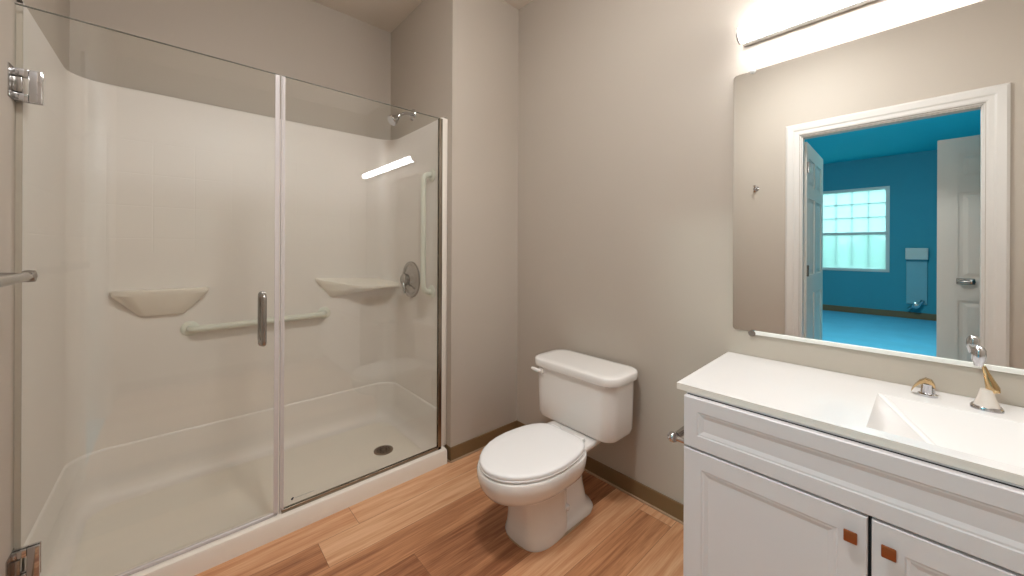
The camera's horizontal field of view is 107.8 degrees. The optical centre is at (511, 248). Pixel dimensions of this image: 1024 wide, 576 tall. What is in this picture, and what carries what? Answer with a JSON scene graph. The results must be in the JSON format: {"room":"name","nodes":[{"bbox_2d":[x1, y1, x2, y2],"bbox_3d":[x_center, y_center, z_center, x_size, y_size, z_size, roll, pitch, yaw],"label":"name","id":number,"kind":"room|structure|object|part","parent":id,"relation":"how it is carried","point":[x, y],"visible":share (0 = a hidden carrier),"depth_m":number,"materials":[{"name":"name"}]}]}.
{"room":"bathroom","nodes":[
{"label":"bathroom","id":0,"kind":"room"},
{"bbox_2d":[0,0,69,575],"bbox_3d":[-0.924,-0.184,0.397,0.120,2.754,3.602,0,0,-42],"label":"wall","id":1,"kind":"structure","parent":0,"point":[54,28],"depth_m":1.08,"materials":[{"name":"beige paint"}]},
{"bbox_2d":[14,2,22,548],"bbox_3d":[-1.496,0.184,1.131,0.013,1.856,0.004,0,0,-42],"label":"trim","id":2,"kind":"structure","parent":1,"relation":"attached to","point":[19,9],"depth_m":1.13,"materials":[{"name":"beige paint"}]},
{"bbox_2d":[0,270,37,286],"bbox_3d":[-1.174,0.075,0.825,0.080,0.048,0.508,0,0,-42],"label":"towel bar","id":3,"kind":"object","parent":1,"relation":"attached to","point":[6,279],"visible":1,"depth_m":0.93,"materials":[{"name":"silver metal"}]},
{"bbox_2d":[69,0,390,139],"bbox_3d":[-1.250,-0.185,2.446,2.136,2.754,0.120,0,0,-42],"label":"wall","id":4,"kind":"structure","parent":0,"point":[310,41],"depth_m":2.13,"materials":[{"name":"beige paint"}]},
{"bbox_2d":[312,0,531,32],"bbox_3d":[-0.079,-1.587,1.152,2.136,0.060,3.602,0,0,-42],"label":"ceiling","id":5,"kind":"structure","parent":0,"point":[386,15],"depth_m":2.43,"materials":[{"name":"paint"}]},
{"bbox_2d":[195,449,683,575],"bbox_3d":[-0.092,1.222,1.152,2.136,0.050,3.602,0,0,-42],"label":"floor","id":6,"kind":"structure","parent":0,"point":[440,521],"depth_m":1.52,"materials":[{"name":"brown wood"}]},
{"bbox_2d":[18,0,447,575],"bbox_3d":[-1.154,0.217,1.869,1.510,1.950,0.756,0,0,-42],"label":"shower stall","id":7,"kind":"object","parent":6,"relation":"on","point":[145,215],"visible":1,"depth_m":1.87,"materials":[{"name":"beige plastic"}]},
{"bbox_2d":[5,2,279,575],"bbox_3d":[-1.232,0.191,1.338,0.682,1.843,0.109,0,0,-42],"label":"shower door","id":8,"kind":"structure","parent":7,"relation":"attached to","point":[32,552],"depth_m":1.41,"materials":[{"name":"clear glass"}]},
{"bbox_3d":[-1.474,0.951,1.106,0.018,0.096,0.075,0,0,-42],"label":"wall plate","id":9,"kind":"part","parent":8,"relation":"part of","materials":[{"name":"silver metal"}]},
{"bbox_3d":[-1.468,-0.489,1.106,0.018,0.096,0.075,0,0,-42],"label":"wall plate","id":10,"kind":"part","parent":8,"relation":"part of","materials":[{"name":"silver metal"}]},
{"bbox_3d":[-1.022,0.286,1.527,0.026,0.223,0.109,0,0,-42],"label":"pull handle","id":11,"kind":"part","parent":8,"relation":"part of","materials":[{"name":"silver metal"}]},
{"bbox_2d":[109,286,208,316],"bbox_3d":[-1.700,0.261,1.812,0.358,0.127,0.087,0,0,-42],"label":"soap shelf","id":12,"kind":"object","parent":7,"relation":"attached to","point":[132,301],"depth_m":1.80,"materials":[{"name":"white plastic"}]},
{"bbox_2d":[180,307,330,335],"bbox_3d":[-1.394,0.406,2.103,0.711,0.085,0.061,0,0,-42],"label":"grab bar","id":13,"kind":"object","parent":7,"relation":"attached to","point":[190,328],"visible":0.98,"depth_m":2.00,"materials":[{"name":"white plastic"}]},
{"bbox_2d":[315,278,399,295],"bbox_3d":[-0.987,0.243,2.416,0.493,0.121,0.144,0,0,-42],"label":"soap shelf","id":14,"kind":"object","parent":7,"relation":"attached to","point":[323,286],"depth_m":2.41,"materials":[{"name":"white plastic"}]},
{"bbox_2d":[279,75,442,513],"bbox_3d":[-0.685,0.194,1.830,0.778,1.844,0.018,0,0,-42],"label":"glass panel","id":15,"kind":"object","parent":7,"relation":"attached to","point":[282,509],"visible":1,"depth_m":1.74,"materials":[{"name":"glass"}]},
{"bbox_2d":[400,261,419,296],"bbox_3d":[-0.674,0.197,2.378,0.072,0.232,0.232,0,0,-42],"label":"shower valve","id":16,"kind":"object","parent":7,"relation":"attached to","point":[410,277],"visible":1,"depth_m":2.35,"materials":[{"name":"silver metal"}]},
{"bbox_3d":[-0.682,0.236,2.351,0.026,0.089,0.054,0,0,-19],"label":"lever","id":17,"kind":"part","parent":16,"relation":"part of","materials":[{"name":"silver metal"}]},
{"bbox_3d":[-0.684,0.197,2.369,0.032,0.080,0.080,0,0,-42],"label":"knob","id":18,"kind":"part","parent":16,"relation":"part of","materials":[{"name":"silver metal"}]},
{"bbox_2d":[420,169,435,297],"bbox_3d":[-0.501,-0.090,2.187,0.074,0.766,0.076,0,0,-42],"label":"grab bar","id":19,"kind":"object","parent":7,"relation":"attached to","point":[431,174],"visible":1,"depth_m":2.16,"materials":[{"name":"white plastic"}]},
{"bbox_2d":[477,349,637,551],"bbox_3d":[0.162,0.879,1.680,0.770,0.638,0.504,0,0,-42],"label":"toilet","id":20,"kind":"object","parent":6,"relation":"on","point":[535,470],"visible":1,"depth_m":1.62,"materials":[{"name":"white ceramic"}]},
{"bbox_3d":[0.075,0.838,1.558,0.463,0.018,0.347,0,0,-42],"label":"seat lid","id":21,"kind":"part","parent":20,"relation":"part of","materials":[{"name":"white plastic"}]},
{"bbox_3d":[0.133,0.620,1.906,0.073,0.034,0.029,0,0,13],"label":"flush lever","id":22,"kind":"part","parent":20,"relation":"part of","materials":[{"name":"silver metal"}]},
{"bbox_3d":[0.353,0.730,1.851,0.230,0.258,0.472,0,0,-42],"label":"tank","id":23,"kind":"part","parent":20,"relation":"part of","materials":[{"name":"white ceramic"}]},
{"bbox_3d":[0.353,0.582,1.851,0.259,0.042,0.504,0,0,-42],"label":"tank lid","id":24,"kind":"part","parent":20,"relation":"part of","materials":[{"name":"white ceramic"}]},
{"bbox_2d":[683,392,1023,575],"bbox_3d":[1.097,0.820,0.849,0.535,0.766,1.184,0,0,-42],"label":"vanity cabinet","id":25,"kind":"object","parent":6,"relation":"on","point":[765,494],"visible":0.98,"depth_m":0.88,"materials":[{"name":"white paint"}]},
{"bbox_2d":[667,426,683,443],"bbox_3d":[0.625,0.638,1.290,0.189,0.040,0.106,0,0,-42],"label":"toilet paper holder","id":26,"kind":"object","parent":25,"relation":"attached to","point":[672,436],"visible":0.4,"depth_m":1.26,"materials":[{"name":"silver metal"}]},
{"bbox_3d":[0.655,0.844,0.978,0.018,0.502,0.401,0,0,-42],"label":"door","id":27,"kind":"part","parent":25,"relation":"part of","materials":[{"name":"white paint"}]},
{"bbox_3d":[0.759,0.644,0.837,0.016,0.026,0.023,0,0,-42],"label":"knob","id":28,"kind":"part","parent":25,"relation":"part of","materials":[{"name":"brown wood"}]},
{"bbox_2d":[677,352,1023,485],"bbox_3d":[1.117,0.468,0.853,0.503,0.105,1.295,0,0,-42],"label":"countertop","id":29,"kind":"structure","parent":25,"relation":"on","point":[944,429],"depth_m":0.98,"materials":[{"name":"white stone"}]},
{"bbox_2d":[911,346,1004,413],"bbox_3d":[1.231,0.334,0.976,0.062,0.163,0.256,0,0,-42],"label":"faucet","id":30,"kind":"object","parent":29,"relation":"on","point":[985,400],"visible":1,"depth_m":0.97,"materials":[{"name":"silver metal"}]},
{"bbox_3d":[1.169,0.388,1.062,0.026,0.045,0.046,0,0,-42],"label":"handle","id":31,"kind":"part","parent":30,"relation":"part of","materials":[{"name":"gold metal"}]},
{"bbox_3d":[1.175,0.398,1.055,0.040,0.035,0.040,0,0,-42],"label":"handle","id":32,"kind":"part","parent":30,"relation":"part of","materials":[{"name":"silver metal"}]},
{"bbox_3d":[1.219,0.280,0.975,0.027,0.055,0.027,0,0,-42],"label":"lift knob","id":33,"kind":"part","parent":30,"relation":"part of","materials":[{"name":"silver metal"}]},
{"bbox_3d":[1.230,0.385,0.967,0.046,0.045,0.046,0,0,-42],"label":"spout","id":34,"kind":"part","parent":30,"relation":"part of","materials":[{"name":"silver metal"}]},
{"bbox_3d":[1.230,0.411,0.967,0.048,0.010,0.056,0,0,-42],"label":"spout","id":35,"kind":"part","parent":30,"relation":"part of","materials":[{"name":"silver metal"}]},
{"bbox_3d":[0.799,0.644,0.792,0.016,0.026,0.023,0,0,-42],"label":"knob","id":36,"kind":"part","parent":25,"relation":"part of","materials":[{"name":"brown wood"}]},
{"bbox_3d":[0.922,0.845,0.681,0.018,0.502,0.384,0,0,-42],"label":"door","id":37,"kind":"part","parent":25,"relation":"part of","materials":[{"name":"white paint"}]},
{"bbox_2d":[390,0,518,446],"bbox_3d":[-0.377,-0.181,2.605,0.626,2.754,0.812,0,0,-42],"label":"wall","id":38,"kind":"structure","parent":0,"point":[457,60],"depth_m":2.25,"materials":[{"name":"beige paint"}]},
{"bbox_2d":[387,109,415,125],"bbox_3d":[-0.710,-0.844,2.385,0.167,0.135,0.080,0,0,-42],"label":"shower head","id":39,"kind":"object","parent":38,"relation":"attached to","point":[393,120],"visible":0.98,"depth_m":2.37},
{"bbox_3d":[-0.686,-0.862,2.407,0.100,0.047,0.021,0,0,-38],"label":"arm","id":40,"kind":"part","parent":39,"relation":"part of","materials":[{"name":"silver metal"}]},
{"bbox_2d":[445,420,517,462],"bbox_3d":[-0.172,1.156,2.273,0.516,0.082,0.064,0,0,-42],"label":"baseboard","id":41,"kind":"structure","parent":38,"relation":"attached to","point":[459,451],"depth_m":2.19,"materials":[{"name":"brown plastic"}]},
{"bbox_2d":[517,0,1023,504],"bbox_3d":[0.935,-0.175,1.524,0.120,2.754,2.550,0,0,-42],"label":"wall","id":42,"kind":"structure","parent":0,"point":[626,107],"depth_m":1.76,"materials":[{"name":"beige paint"}]},
{"bbox_2d":[517,421,683,524],"bbox_3d":[0.460,1.159,1.941,0.020,0.082,1.286,0,0,-42],"label":"baseboard","id":43,"kind":"structure","parent":42,"relation":"attached to","point":[656,500],"depth_m":1.79,"materials":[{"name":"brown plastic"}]},
{"bbox_2d":[736,0,874,45],"bbox_3d":[1.282,-0.821,0.998,0.072,0.064,1.207,0,0,-42],"label":"vanity light bar","id":44,"kind":"object","parent":42,"relation":"attached to","point":[809,11],"visible":1,"depth_m":1.31,"materials":[{"name":"white"}]},
{"bbox_2d":[733,0,1023,374],"bbox_3d":[1.292,-0.179,1.027,0.014,1.034,1.233,0,0,-42],"label":"wall mirror","id":45,"kind":"object","parent":42,"relation":"attached to","point":[878,178],"visible":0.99,"depth_m":1.16,"materials":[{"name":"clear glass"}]}
]}

